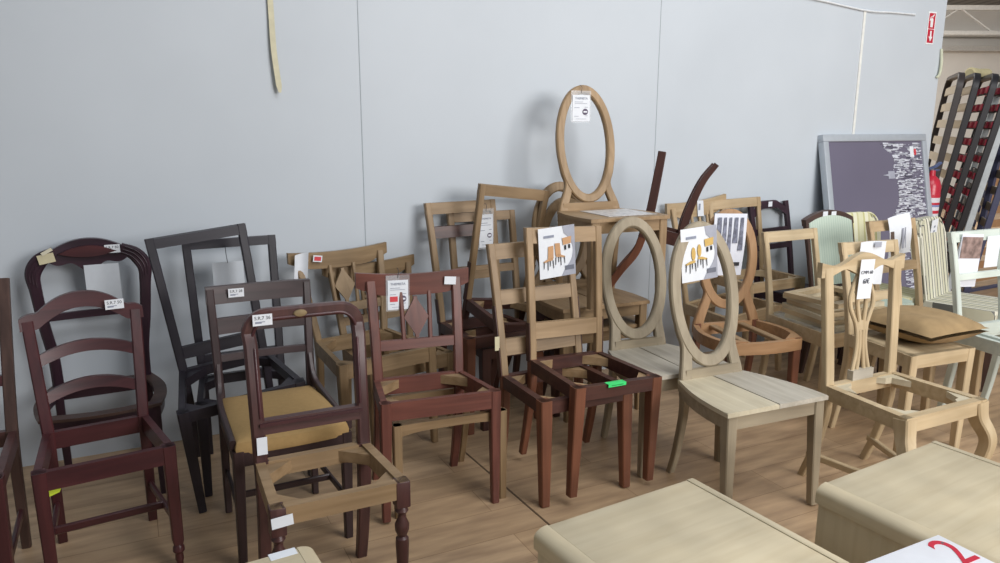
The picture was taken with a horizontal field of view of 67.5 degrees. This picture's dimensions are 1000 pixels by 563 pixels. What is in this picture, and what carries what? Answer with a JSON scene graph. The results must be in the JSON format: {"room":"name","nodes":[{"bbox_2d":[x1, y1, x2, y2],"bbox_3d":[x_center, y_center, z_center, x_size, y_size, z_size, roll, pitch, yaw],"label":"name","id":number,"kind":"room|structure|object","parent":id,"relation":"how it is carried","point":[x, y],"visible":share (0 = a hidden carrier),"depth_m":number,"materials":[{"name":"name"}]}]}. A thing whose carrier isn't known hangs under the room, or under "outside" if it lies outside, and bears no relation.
{"room":"furniture store","nodes":[
{"label":"furniture store","id":0,"kind":"room"},
{"bbox_2d":[0,0,946,466],"bbox_3d":[-1.049,-0.950,3.616,9.698,3.400,0.100,-6,13,-26],"label":"wall","id":1,"kind":"structure","parent":0,"point":[131,122],"depth_m":3.81,"materials":[{"name":"white paint"}]},
{"bbox_2d":[267,0,281,92],"bbox_3d":[-1.055,-1.208,3.481,0.045,0.641,0.023,-6,13,-26],"label":"tape strip","id":2,"kind":"object","parent":1,"relation":"attached to","point":[269,2],"visible":1,"depth_m":3.50,"materials":[{"name":"beige plastic"}]},
{"bbox_2d":[357,0,369,357],"bbox_3d":[-0.696,-0.973,3.733,0.004,3.400,0.003,0,12,0],"label":"trim","id":3,"kind":"structure","parent":1,"relation":"attached to","point":[357,0],"depth_m":3.77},
{"bbox_2d":[647,0,661,317],"bbox_3d":[0.954,-1.138,4.541,0.004,3.400,0.003,0,12,0],"label":"trim","id":4,"kind":"structure","parent":1,"relation":"attached to","point":[661,0],"depth_m":4.56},
{"bbox_2d":[852,11,865,133],"bbox_3d":[2.525,-0.755,5.420,0.022,2.300,0.006,-6,13,-26],"label":"trim","id":5,"kind":"structure","parent":1,"relation":"attached to","point":[864,12],"depth_m":5.27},
{"bbox_2d":[816,0,915,14],"bbox_3d":[2.103,-1.871,4.965,2.000,0.096,0.014,-6,13,-26],"label":"cable","id":6,"kind":"object","parent":1,"relation":"attached to","point":[825,1],"visible":1,"depth_m":5.17,"materials":[{"name":"white plastic"}]},
{"bbox_2d":[925,11,936,44],"bbox_3d":[3.175,-1.866,5.517,0.086,0.230,0.007,-6,13,-26],"label":"safety sign","id":7,"kind":"object","parent":1,"relation":"attached to","point":[931,22],"visible":1,"depth_m":5.51,"materials":[{"name":"red plastic"}]},
{"bbox_2d":[929,162,941,216],"bbox_3d":[3.280,-0.585,5.760,0.170,0.662,0.171,4,12,16],"label":"fire extinguisher","id":8,"kind":"object","parent":1,"relation":"attached to","point":[935,184],"visible":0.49,"depth_m":5.67,"materials":[{"name":"red metal"}]},
{"bbox_2d":[936,49,942,78],"bbox_3d":[3.300,-1.635,5.620,0.044,0.218,0.028,-6,13,-26],"label":"edging","id":9,"kind":"object","parent":1,"relation":"attached to","point":[941,50],"visible":1,"depth_m":5.62,"materials":[{"name":"white plastic"}]},
{"bbox_2d":[6,198,999,562],"bbox_3d":[8.499,0.325,6.192,35.000,0.100,24.000,0,12,0],"label":"floor","id":10,"kind":"structure","parent":0,"point":[452,517],"depth_m":3.17,"materials":[{"name":"laminate"}]},
{"bbox_2d":[0,278,31,562],"bbox_3d":[-1.823,0.527,2.416,0.454,0.996,0.538,-4,13,-23],"label":"dining chair","id":11,"kind":"object","parent":10,"relation":"on","point":[10,457],"visible":1,"depth_m":2.61,"materials":[{"name":"brown wood"}]},
{"bbox_2d":[24,237,166,509],"bbox_3d":[-1.684,0.361,3.148,0.496,1.029,0.492,-6,14,-26],"label":"dining chair","id":12,"kind":"object","parent":10,"relation":"on","point":[80,252],"visible":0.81,"depth_m":3.23,"materials":[{"name":"brown wood"}]},
{"bbox_2d":[36,252,55,264],"bbox_3d":[-1.906,-0.095,3.147,0.068,0.051,0.002,-6,13,-26],"label":"price sticker","id":13,"kind":"object","parent":12,"relation":"attached to","point":[47,258],"visible":1,"depth_m":3.15,"materials":[{"name":"beige paper"}]},
{"bbox_2d":[40,248,52,255],"bbox_3d":[-1.900,-0.124,3.139,0.046,0.034,0.002,-6,13,-25],"label":"price sticker","id":14,"kind":"object","parent":12,"relation":"attached to","point":[49,249],"visible":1,"depth_m":3.14,"materials":[{"name":"beige paper"}]},
{"bbox_2d":[83,263,121,298],"bbox_3d":[-1.737,0.008,3.281,0.136,0.176,0.017,-6,13,-26],"label":"card","id":15,"kind":"object","parent":12,"relation":"hanging from","point":[105,278],"visible":0.77,"depth_m":3.28,"materials":[{"name":"paper"}]},
{"bbox_2d":[104,244,119,252],"bbox_3d":[-1.683,-0.142,3.252,0.060,0.036,0.003,-6,14,-26],"label":"price sticker","id":16,"kind":"object","parent":12,"relation":"attached to","point":[116,247],"visible":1,"depth_m":3.26,"materials":[{"name":"white paper"}]},
{"bbox_2d":[18,290,184,562],"bbox_3d":[-1.403,0.525,2.624,0.417,0.923,0.513,-8,13,-31],"label":"dining chair","id":17,"kind":"object","parent":10,"relation":"on","point":[46,475],"visible":1,"depth_m":2.64,"materials":[{"name":"brown wood"}]},
{"bbox_2d":[49,488,60,496],"bbox_3d":[-1.403,0.661,2.360,0.042,0.030,0.001,-7,14,-31],"label":"sticker","id":18,"kind":"object","parent":17,"relation":"attached to","point":[52,492],"visible":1,"depth_m":2.36,"materials":[{"name":"paper"}]},
{"bbox_2d":[104,298,123,309],"bbox_3d":[-1.420,0.084,2.759,0.062,0.036,0.003,-7,14,-31],"label":"price sticker","id":19,"kind":"object","parent":17,"relation":"attached to","point":[115,303],"visible":1,"depth_m":2.76,"materials":[{"name":"white paper"}]},
{"bbox_2d":[144,223,318,513],"bbox_3d":[-1.119,0.331,3.140,0.554,1.087,0.528,-6,13,-29],"label":"dining chair","id":20,"kind":"object","parent":10,"relation":"on","point":[188,413],"visible":0.8,"depth_m":3.17,"materials":[{"name":"black wood"}]},
{"bbox_2d":[182,235,310,496],"bbox_3d":[-1.133,0.334,3.325,0.460,1.015,0.520,-6,12,-25],"label":"dining chair","id":21,"kind":"object","parent":10,"relation":"on","point":[204,426],"visible":0.43,"depth_m":3.38,"materials":[{"name":"black wood"}]},
{"bbox_2d":[212,245,244,285],"bbox_3d":[-1.247,-0.063,3.434,0.136,0.212,0.019,-5,13,-24],"label":"card","id":22,"kind":"object","parent":21,"relation":"hanging from","point":[232,272],"visible":0.84,"depth_m":3.43,"materials":[{"name":"paper"}]},
{"bbox_2d":[204,278,352,562],"bbox_3d":[-0.841,0.493,2.832,0.425,0.897,0.534,-5,14,-29],"label":"dining chair","id":23,"kind":"object","parent":10,"relation":"on","point":[233,412],"visible":0.81,"depth_m":2.85,"materials":[{"name":"brown wood"}]},
{"bbox_2d":[228,288,243,297],"bbox_3d":[-1.016,0.043,2.885,0.058,0.034,0.003,-6,14,-29],"label":"price sticker","id":24,"kind":"object","parent":23,"relation":"attached to","point":[237,292],"visible":1,"depth_m":2.88,"materials":[{"name":"white paper"}]},
{"bbox_2d":[248,546,320,562],"bbox_3d":[-0.540,0.971,1.509,0.548,0.502,0.608,-7,14,-30],"label":"dining chair","id":25,"kind":"object","parent":10,"relation":"on","point":[305,554],"visible":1,"depth_m":1.78,"materials":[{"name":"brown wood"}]},
{"bbox_2d":[268,547,297,560],"bbox_3d":[-0.522,0.655,1.800,0.064,0.001,0.030,-7,14,-30],"label":"price sticker","id":26,"kind":"object","parent":25,"relation":"on","point":[288,552],"visible":1,"depth_m":1.80,"materials":[{"name":"white paper"}]},
{"bbox_2d":[241,301,410,562],"bbox_3d":[-0.552,0.573,2.351,0.415,0.946,0.424,-5,12,-27],"label":"dining chair","id":27,"kind":"object","parent":10,"relation":"on","point":[391,485],"visible":0.95,"depth_m":2.39,"materials":[{"name":"brown wood"}]},
{"bbox_2d":[256,437,267,455],"bbox_3d":[-0.752,0.521,2.369,0.032,0.058,0.002,-5,13,-27],"label":"price sticker","id":28,"kind":"object","parent":27,"relation":"attached to","point":[262,448],"visible":1,"depth_m":2.37,"materials":[{"name":"white paper"}]},
{"bbox_2d":[252,313,272,326],"bbox_3d":[-0.746,0.121,2.352,0.060,0.036,0.003,-5,13,-27],"label":"price sticker","id":29,"kind":"object","parent":27,"relation":"attached to","point":[262,319],"visible":1,"depth_m":2.35,"materials":[{"name":"white paper"}]},
{"bbox_2d":[271,513,293,529],"bbox_3d":[-0.606,0.669,2.086,0.062,0.036,0.002,-6,13,-27],"label":"price sticker","id":30,"kind":"object","parent":27,"relation":"attached to","point":[286,520],"visible":1,"depth_m":2.08,"materials":[{"name":"white paper"}]},
{"bbox_2d":[286,242,437,442],"bbox_3d":[-0.656,0.321,3.638,0.521,0.911,0.552,-9,15,-33],"label":"dining chair","id":31,"kind":"object","parent":10,"relation":"on","point":[343,370],"visible":0.69,"depth_m":3.68,"materials":[{"name":"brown wood"}]},
{"bbox_2d":[294,252,308,278],"bbox_3d":[-0.959,-0.071,3.612,0.075,0.142,0.015,-5,13,-23],"label":"paper label","id":32,"kind":"object","parent":31,"relation":"hanging from","point":[301,260],"visible":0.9,"depth_m":3.61,"materials":[{"name":"white paper"}]},
{"bbox_2d":[313,255,321,261],"bbox_3d":[-0.891,-0.111,3.658,0.050,0.039,0.003,-8,14,-33],"label":"price sticker","id":33,"kind":"object","parent":31,"relation":"attached to","point":[316,258],"visible":1,"depth_m":3.65,"materials":[{"name":"white paper"}]},
{"bbox_2d":[321,254,452,444],"bbox_3d":[-0.548,0.329,3.795,0.512,0.829,0.464,-9,15,-33],"label":"dining chair","id":34,"kind":"object","parent":10,"relation":"on","point":[444,357],"visible":0.35,"depth_m":3.79,"materials":[{"name":"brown wood"}]},
{"bbox_2d":[355,267,500,522],"bbox_3d":[-0.297,0.440,3.091,0.507,0.927,0.452,-5,13,-22],"label":"dining chair","id":35,"kind":"object","parent":10,"relation":"on","point":[481,395],"visible":0.93,"depth_m":3.13,"materials":[{"name":"brown wood"}]},
{"bbox_2d":[387,268,407,309],"bbox_3d":[-0.432,0.034,3.158,0.105,0.182,0.029,-4,13,-20],"label":"price card","id":36,"kind":"object","parent":35,"relation":"hanging from","point":[395,287],"visible":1,"depth_m":3.15,"materials":[{"name":"white paper"}]},
{"bbox_2d":[390,296,397,301],"bbox_3d":[-0.446,0.075,3.148,0.033,0.022,0.001,-3,10,-22],"label":"print","id":37,"kind":"object","parent":36,"relation":"attached to","point":[392,299],"depth_m":3.15},
{"bbox_2d":[444,276,455,283],"bbox_3d":[-0.215,-0.005,3.228,0.055,0.039,0.003,-5,13,-22],"label":"price sticker","id":38,"kind":"object","parent":35,"relation":"attached to","point":[448,279],"visible":1,"depth_m":3.23,"materials":[{"name":"white paper"}]},
{"bbox_2d":[385,387,506,518],"bbox_3d":[-0.268,0.688,3.167,0.470,0.391,0.420,-5,13,-22],"label":"chair base","id":39,"kind":"object","parent":10,"relation":"on","point":[399,430],"visible":0.42,"depth_m":2.99,"materials":[{"name":"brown wood"}]},
{"bbox_2d":[423,199,543,434],"bbox_3d":[-0.093,0.155,3.930,0.449,1.119,0.502,-7,13,-30],"label":"dining chair","id":40,"kind":"object","parent":10,"relation":"on","point":[470,343],"visible":0.54,"depth_m":3.94,"materials":[{"name":"brown wood"}]},
{"bbox_2d":[479,205,492,247],"bbox_3d":[-0.080,-0.301,4.064,0.099,0.249,0.023,-7,13,-30],"label":"price card","id":41,"kind":"object","parent":40,"relation":"hanging from","point":[486,232],"visible":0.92,"depth_m":4.06,"materials":[{"name":"white paper"}]},
{"bbox_2d":[452,183,553,395],"bbox_3d":[0.060,0.056,4.000,0.546,1.159,0.491,-7,14,-31],"label":"dining chair","id":42,"kind":"object","parent":40,"relation":"on","point":[476,307],"visible":0.55,"depth_m":3.94,"materials":[{"name":"brown wood"}]},
{"bbox_2d":[446,210,559,430],"bbox_3d":[0.004,0.176,3.991,0.460,1.054,0.520,-6,13,-26],"label":"dining chair","id":43,"kind":"object","parent":10,"relation":"on","point":[486,354],"visible":0.3,"depth_m":4.04,"materials":[{"name":"brown wood"}]},
{"bbox_2d":[466,452,550,524],"bbox_3d":[0.113,0.911,3.035,0.008,0.003,1.445,-6,13,-28],"label":"trim","id":44,"kind":"structure","parent":10,"relation":"on","point":[479,464],"depth_m":3.11,"materials":[{"name":"brown wood"}]},
{"bbox_2d":[486,241,632,507],"bbox_3d":[0.246,0.355,3.236,0.432,1.017,0.520,-6,12,-25],"label":"dining chair","id":45,"kind":"object","parent":10,"relation":"on","point":[513,383],"visible":0.57,"depth_m":3.26,"materials":[{"name":"brown wood"}]},
{"bbox_2d":[495,337,499,350],"bbox_3d":[-0.012,0.270,3.253,0.022,0.062,0.002,-6,13,-24],"label":"paper label","id":46,"kind":"object","parent":45,"relation":"attached to","point":[497,339],"visible":1,"depth_m":3.25,"materials":[{"name":"beige paper"}]},
{"bbox_2d":[537,198,638,422],"bbox_3d":[0.459,0.121,4.084,0.518,1.122,0.507,-5,13,-24],"label":"dining chair","id":47,"kind":"object","parent":10,"relation":"on","point":[552,209],"visible":0.12,"depth_m":4.05,"materials":[{"name":"brown wood"}]},
{"bbox_2d":[531,182,649,395],"bbox_3d":[0.434,0.008,4.041,0.538,1.053,0.551,-5,13,-24],"label":"dining chair","id":48,"kind":"object","parent":47,"relation":"on","point":[627,303],"visible":0.33,"depth_m":3.93,"materials":[{"name":"brown wood"}]},
{"bbox_2d":[555,85,669,309],"bbox_3d":[0.540,-0.463,3.892,0.489,1.106,0.515,-5,13,-24],"label":"dining chair","id":49,"kind":"object","parent":48,"relation":"on","point":[568,213],"visible":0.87,"depth_m":3.95,"materials":[{"name":"brown wood"}]},
{"bbox_2d":[572,85,589,120],"bbox_3d":[0.428,-0.946,3.988,0.122,0.194,0.023,-5,13,-24],"label":"price card","id":50,"kind":"object","parent":49,"relation":"hanging from","point":[581,103],"visible":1,"depth_m":3.98,"materials":[{"name":"white paper"}]},
{"bbox_2d":[581,209,655,216],"bbox_3d":[0.609,-0.356,3.871,0.290,0.003,0.280,-5,13,-24],"label":"wrapping paper","id":51,"kind":"object","parent":49,"relation":"on","point":[609,212],"visible":1,"depth_m":3.86,"materials":[{"name":"white paper"}]},
{"bbox_2d":[611,151,718,287],"bbox_3d":[0.889,-0.331,4.162,0.580,0.785,0.314,3,12,12],"label":"dining chair","id":52,"kind":"object","parent":48,"relation":"on","point":[672,234],"visible":0.67,"depth_m":4.02,"materials":[{"name":"brown wood"}]},
{"bbox_2d":[519,226,661,497],"bbox_3d":[0.367,0.308,3.223,0.442,1.049,0.510,-6,13,-26],"label":"dining chair","id":53,"kind":"object","parent":10,"relation":"on","point":[640,379],"visible":0.93,"depth_m":3.26,"materials":[{"name":"brown wood"}]},
{"bbox_2d":[538,224,575,279],"bbox_3d":[0.253,-0.131,3.310,0.200,0.237,0.006,-6,13,-27],"label":"leaflet","id":54,"kind":"object","parent":53,"relation":"hanging from","point":[556,245],"visible":1,"depth_m":3.31,"materials":[{"name":"white paper"}]},
{"bbox_2d":[605,380,625,387],"bbox_3d":[0.465,0.411,3.016,0.090,0.016,0.030,-7,14,-30],"label":"sticker","id":55,"kind":"object","parent":53,"relation":"attached to","point":[617,382],"visible":1,"depth_m":3.01,"materials":[{"name":"paper"}]},
{"bbox_2d":[600,216,726,477],"bbox_3d":[0.726,0.266,3.490,0.480,1.086,0.544,-4,13,-23],"label":"dining chair","id":56,"kind":"object","parent":10,"relation":"on","point":[652,354],"visible":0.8,"depth_m":3.57,"materials":[{"name":"beige wood"}]},
{"bbox_2d":[534,478,848,562],"bbox_3d":[0.482,0.902,1.854,0.558,0.502,0.608,-7,14,-30],"label":"table","id":57,"kind":"object","parent":10,"relation":"on","point":[689,521],"visible":1,"depth_m":1.89,"materials":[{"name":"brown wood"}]},
{"bbox_2d":[665,194,781,370],"bbox_3d":[1.394,0.033,4.669,0.562,1.100,0.521,-6,13,-27],"label":"dining chair","id":58,"kind":"object","parent":10,"relation":"on","point":[675,210],"visible":0.39,"depth_m":4.68,"materials":[{"name":"brown wood"}]},
{"bbox_2d":[697,200,703,215],"bbox_3d":[1.270,-0.463,4.742,0.065,0.100,0.004,-5,13,-27],"label":"paper tag","id":59,"kind":"object","parent":58,"relation":"attached to","point":[700,207],"visible":0.98,"depth_m":4.74,"materials":[{"name":"white paper"}]},
{"bbox_2d":[708,197,804,357],"bbox_3d":[1.615,-0.047,4.795,0.456,0.932,0.445,-7,14,-23],"label":"dining chair","id":60,"kind":"object","parent":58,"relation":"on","point":[780,280],"visible":0.5,"depth_m":4.83,"materials":[{"name":"brown wood"}]},
{"bbox_2d":[692,209,801,383],"bbox_3d":[1.306,0.170,3.995,0.506,1.071,0.478,-3,13,-15],"label":"dining chair","id":61,"kind":"object","parent":10,"relation":"on","point":[783,339],"visible":0.7,"depth_m":4.11,"materials":[{"name":"brown wood"}]},
{"bbox_2d":[714,213,747,274],"bbox_3d":[1.240,-0.199,4.068,0.212,0.347,0.019,-3,12,-15],"label":"sheet","id":62,"kind":"object","parent":61,"relation":"hanging from","point":[732,227],"visible":0.59,"depth_m":4.06,"materials":[{"name":"paper"}]},
{"bbox_2d":[717,217,743,250],"bbox_3d":[1.244,-0.252,4.049,0.170,0.190,0.002,-1,12,-16],"label":"picture","id":63,"kind":"object","parent":62,"relation":"attached to","point":[735,235],"depth_m":4.05},
{"bbox_2d":[666,221,828,504],"bbox_3d":[0.963,0.340,3.101,0.489,1.125,0.569,-5,13,-22],"label":"dining chair","id":64,"kind":"object","parent":10,"relation":"on","point":[732,398],"visible":0.94,"depth_m":3.06,"materials":[{"name":"beige wood"}]},
{"bbox_2d":[680,224,717,282],"bbox_3d":[0.858,-0.119,3.222,0.203,0.246,0.012,-5,13,-22],"label":"leaflet","id":65,"kind":"object","parent":64,"relation":"hanging from","point":[700,256],"visible":1,"depth_m":3.22,"materials":[{"name":"white paper"}]},
{"bbox_2d":[747,200,841,358],"bbox_3d":[1.941,-0.002,4.945,0.460,1.023,0.523,-8,14,-33],"label":"dining chair","id":66,"kind":"object","parent":10,"relation":"on","point":[784,208],"visible":0.31,"depth_m":5.03,"materials":[{"name":"brown wood"}]},
{"bbox_2d":[758,228,883,402],"bbox_3d":[1.775,0.208,4.161,0.479,0.931,0.570,-6,13,-23],"label":"dining chair","id":67,"kind":"object","parent":10,"relation":"on","point":[809,333],"visible":0.52,"depth_m":4.23,"materials":[{"name":"beige wood"}]},
{"bbox_2d":[785,313,844,331],"bbox_3d":[1.827,0.199,4.095,0.380,0.024,0.340,-6,14,-25],"label":"insert","id":68,"kind":"object","parent":67,"relation":"on","point":[837,328],"visible":0.27,"depth_m":4.00,"materials":[{"name":"brown wood"}]},
{"bbox_2d":[781,307,844,325],"bbox_3d":[1.812,0.173,4.100,0.380,0.024,0.340,-5,13,-21],"label":"insert","id":69,"kind":"object","parent":68,"relation":"on","point":[783,309],"visible":0.29,"depth_m":4.02,"materials":[{"name":"beige wood"}]},
{"bbox_2d":[782,300,855,320],"bbox_3d":[1.812,0.150,4.093,0.380,0.024,0.340,-4,13,-16],"label":"insert","id":70,"kind":"object","parent":69,"relation":"on","point":[784,304],"visible":0.32,"depth_m":4.02,"materials":[{"name":"brown wood"}]},
{"bbox_2d":[786,295,885,316],"bbox_3d":[1.832,0.128,4.079,0.380,0.024,0.340,-4,13,-17],"label":"insert","id":71,"kind":"object","parent":70,"relation":"on","point":[839,313],"visible":0.32,"depth_m":3.99,"materials":[{"name":"beige wood"}]},
{"bbox_2d":[783,292,884,310],"bbox_3d":[1.819,0.099,4.100,0.380,0.024,0.340,-4,13,-17],"label":"insert","id":72,"kind":"object","parent":71,"relation":"on","point":[877,303],"visible":0.38,"depth_m":4.00,"materials":[{"name":"brown wood"}]},
{"bbox_2d":[783,285,882,308],"bbox_3d":[1.815,0.077,4.085,0.380,0.024,0.340,-8,14,-30],"label":"insert","id":73,"kind":"object","parent":72,"relation":"on","point":[800,294],"visible":0.54,"depth_m":4.08,"materials":[{"name":"beige wood"}]},
{"bbox_2d":[798,210,913,394],"bbox_3d":[2.131,0.098,4.501,0.437,1.009,0.523,-6,13,-27],"label":"dining chair","id":74,"kind":"object","parent":10,"relation":"on","point":[832,230],"visible":0.16,"depth_m":4.60,"materials":[{"name":"green fabric"}]},
{"bbox_2d":[818,134,932,287],"bbox_3d":[2.779,-0.322,5.441,1.100,1.465,0.364,-6,13,-26],"label":"framed picture","id":75,"kind":"object","parent":10,"relation":"on","point":[886,176],"visible":0.41,"depth_m":5.42,"materials":[{"name":"silver metal"}]},
{"bbox_2d":[841,212,914,372],"bbox_3d":[2.444,0.051,4.849,0.465,0.958,0.541,-5,13,-27],"label":"dining chair","id":76,"kind":"object","parent":10,"relation":"on","point":[859,226],"visible":0.09,"depth_m":4.93,"materials":[{"name":"brown wood"}]},
{"bbox_2d":[797,252,996,475],"bbox_3d":[1.621,0.411,3.069,0.528,1.016,0.555,-6,13,-24],"label":"dining chair","id":77,"kind":"object","parent":10,"relation":"on","point":[960,405],"visible":0.66,"depth_m":3.12,"materials":[{"name":"beige wood"}]},
{"bbox_2d":[856,259,874,298],"bbox_3d":[1.537,-0.010,3.145,0.089,0.171,0.004,-5,13,-25],"label":"tag","id":78,"kind":"object","parent":77,"relation":"hanging from","point":[867,265],"visible":1,"depth_m":3.15,"materials":[{"name":"white paper"}]},
{"bbox_2d":[828,239,975,451],"bbox_3d":[1.927,0.306,3.639,0.415,0.951,0.500,-4,13,-22],"label":"dining chair","id":79,"kind":"object","parent":10,"relation":"on","point":[911,356],"visible":0.56,"depth_m":3.53,"materials":[{"name":"beige wood"}]},
{"bbox_2d":[860,241,886,283],"bbox_3d":[1.840,-0.091,3.730,0.170,0.220,0.022,-4,13,-22],"label":"leaflet","id":80,"kind":"object","parent":79,"relation":"hanging from","point":[878,248],"visible":0.35,"depth_m":3.74,"materials":[{"name":"white paper"}]},
{"bbox_2d":[861,305,988,343],"bbox_3d":[2.023,0.204,3.612,0.430,0.150,0.410,-5,14,-26],"label":"pillow","id":81,"kind":"object","parent":79,"relation":"on","point":[921,324],"visible":0.91,"depth_m":3.50,"materials":[{"name":"beige fabric"}]},
{"bbox_2d":[815,441,999,562],"bbox_3d":[1.333,0.853,2.098,0.608,0.502,0.628,-7,14,-31],"label":"table","id":82,"kind":"object","parent":10,"relation":"on","point":[935,488],"visible":0.93,"depth_m":2.10,"materials":[{"name":"brown wood"}]},
{"bbox_2d":[862,218,984,410],"bbox_3d":[2.349,0.171,4.194,0.474,0.993,0.499,-6,13,-27],"label":"dining chair","id":83,"kind":"object","parent":10,"relation":"on","point":[880,225],"visible":0.16,"depth_m":4.22,"materials":[{"name":"brown wood"}]},
{"bbox_2d":[888,212,911,257],"bbox_3d":[2.284,-0.263,4.291,0.241,0.261,0.032,-6,13,-27],"label":"leaflet","id":84,"kind":"object","parent":83,"relation":"hanging from","point":[900,227],"visible":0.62,"depth_m":4.29,"materials":[{"name":"white paper"}]},
{"bbox_2d":[866,535,993,562],"bbox_3d":[0.998,0.936,1.646,0.400,0.522,0.400,-6,13,-26],"label":"sign board","id":85,"kind":"object","parent":10,"relation":"on","point":[936,549],"visible":1,"depth_m":1.77,"materials":[{"name":"white paper"}]},
{"bbox_2d":[928,72,964,177],"bbox_3d":[3.864,-0.849,6.780,0.293,1.975,0.936,5,13,23],"label":"bed base","id":86,"kind":"object","parent":10,"relation":"on","point":[952,107],"visible":0.44,"depth_m":6.35,"materials":[{"name":"beige wood"}]},
{"bbox_2d":[910,216,997,391],"bbox_3d":[2.812,0.108,4.574,0.485,0.964,0.569,-10,15,-42],"label":"dining chair","id":87,"kind":"object","parent":10,"relation":"on","point":[932,246],"depth_m":4.55,"materials":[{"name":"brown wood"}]},
{"bbox_2d":[935,73,980,216],"bbox_3d":[3.947,-0.839,6.751,0.345,1.969,0.936,5,13,23],"label":"bed base","id":88,"kind":"object","parent":10,"relation":"on","point":[972,90],"visible":0.39,"depth_m":6.27,"materials":[{"name":"black metal"}]},
{"bbox_2d":[936,228,999,406],"bbox_3d":[2.562,0.267,3.740,0.473,0.991,0.555,-5,13,-23],"label":"dining chair","id":89,"kind":"object","parent":10,"relation":"on","point":[987,342],"visible":0.7,"depth_m":3.83,"materials":[{"name":"white wood"}]},
{"bbox_2d":[958,234,983,286],"bbox_3d":[2.412,-0.107,3.852,0.184,0.286,0.005,-5,13,-23],"label":"sheet","id":90,"kind":"object","parent":89,"relation":"hanging from","point":[971,244],"visible":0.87,"depth_m":3.85,"materials":[{"name":"paper"}]},
{"bbox_2d":[960,237,983,257],"bbox_3d":[2.417,-0.173,3.838,0.156,0.110,0.001,-1,11,-24],"label":"picture","id":91,"kind":"object","parent":90,"relation":"attached to","point":[971,247],"depth_m":3.84},
{"bbox_2d":[984,235,999,267],"bbox_3d":[2.586,-0.158,3.920,0.130,0.165,0.002,-5,13,-23],"label":"paper sheet","id":92,"kind":"object","parent":89,"relation":"attached to","point":[993,242],"visible":1,"depth_m":3.91,"materials":[{"name":"white paper"}]},
{"bbox_2d":[939,73,998,237],"bbox_3d":[4.040,-0.827,6.713,0.396,1.962,0.937,5,13,23],"label":"bed base","id":93,"kind":"object","parent":10,"relation":"on","point":[989,91],"visible":0.36,"depth_m":6.26,"materials":[{"name":"black metal"}]},
{"bbox_2d":[965,67,991,76],"bbox_3d":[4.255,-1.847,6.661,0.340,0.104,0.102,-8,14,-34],"label":"mattress","id":94,"kind":"object","parent":93,"relation":"on","point":[970,70],"visible":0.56,"depth_m":6.59,"materials":[{"name":"yellow fabric"}]},
{"bbox_2d":[943,76,999,272],"bbox_3d":[4.147,-0.820,6.690,0.411,1.959,0.936,5,13,23],"label":"bed base","id":95,"kind":"object","parent":10,"relation":"on","point":[993,126],"visible":0.3,"depth_m":6.30,"materials":[{"name":"black metal"}]},
{"bbox_2d":[946,82,999,290],"bbox_3d":[4.269,-0.836,6.753,0.379,1.965,0.937,6,13,25],"label":"bed base","id":96,"kind":"object","parent":10,"relation":"on","point":[971,217],"visible":0.24,"depth_m":6.42,"materials":[{"name":"grey metal"}]},
{"bbox_2d":[961,170,999,292],"bbox_3d":[4.427,-0.836,6.747,0.362,1.967,0.936,6,13,25],"label":"bed base","id":97,"kind":"object","parent":10,"relation":"on","point":[992,207],"visible":0.26,"depth_m":6.46,"materials":[{"name":"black metal"}]},
{"bbox_2d":[970,145,999,291],"bbox_3d":[4.759,-0.802,6.923,0.935,1.829,0.241,-7,14,-29],"label":"bed base","id":98,"kind":"object","parent":10,"relation":"on","point":[993,181],"visible":0.28,"depth_m":6.73,"materials":[{"name":"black metal"}]},
{"bbox_2d":[930,10,999,197],"bbox_3d":[9.013,-4.860,15.632,34.000,6.200,0.200,0,12,0],"label":"wall","id":99,"kind":"structure","parent":0,"point":[953,62],"depth_m":15.58,"materials":[{"name":"beige paint"}]},
{"bbox_2d":[942,35,999,51],"bbox_3d":[15.513,-4.899,15.365,21.000,0.380,0.300,0,12,0],"label":"trim","id":100,"kind":"structure","parent":99,"relation":"attached to","point":[945,48],"depth_m":15.25,"materials":[{"name":"paint"}]},
{"bbox_2d":[943,5,999,34],"bbox_3d":[15.009,-4.830,13.899,20.008,0.520,0.080,0,12,0],"label":"roof truss","id":101,"kind":"object","parent":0,"point":[963,8],"visible":0.21,"depth_m":13.87,"materials":[{"name":"metal"}]},
{"bbox_2d":[947,0,999,4],"bbox_3d":[15.513,-4.968,11.826,21.000,0.100,7.200,0,12,0],"label":"ceiling","id":102,"kind":"structure","parent":0,"point":[949,2],"depth_m":15.05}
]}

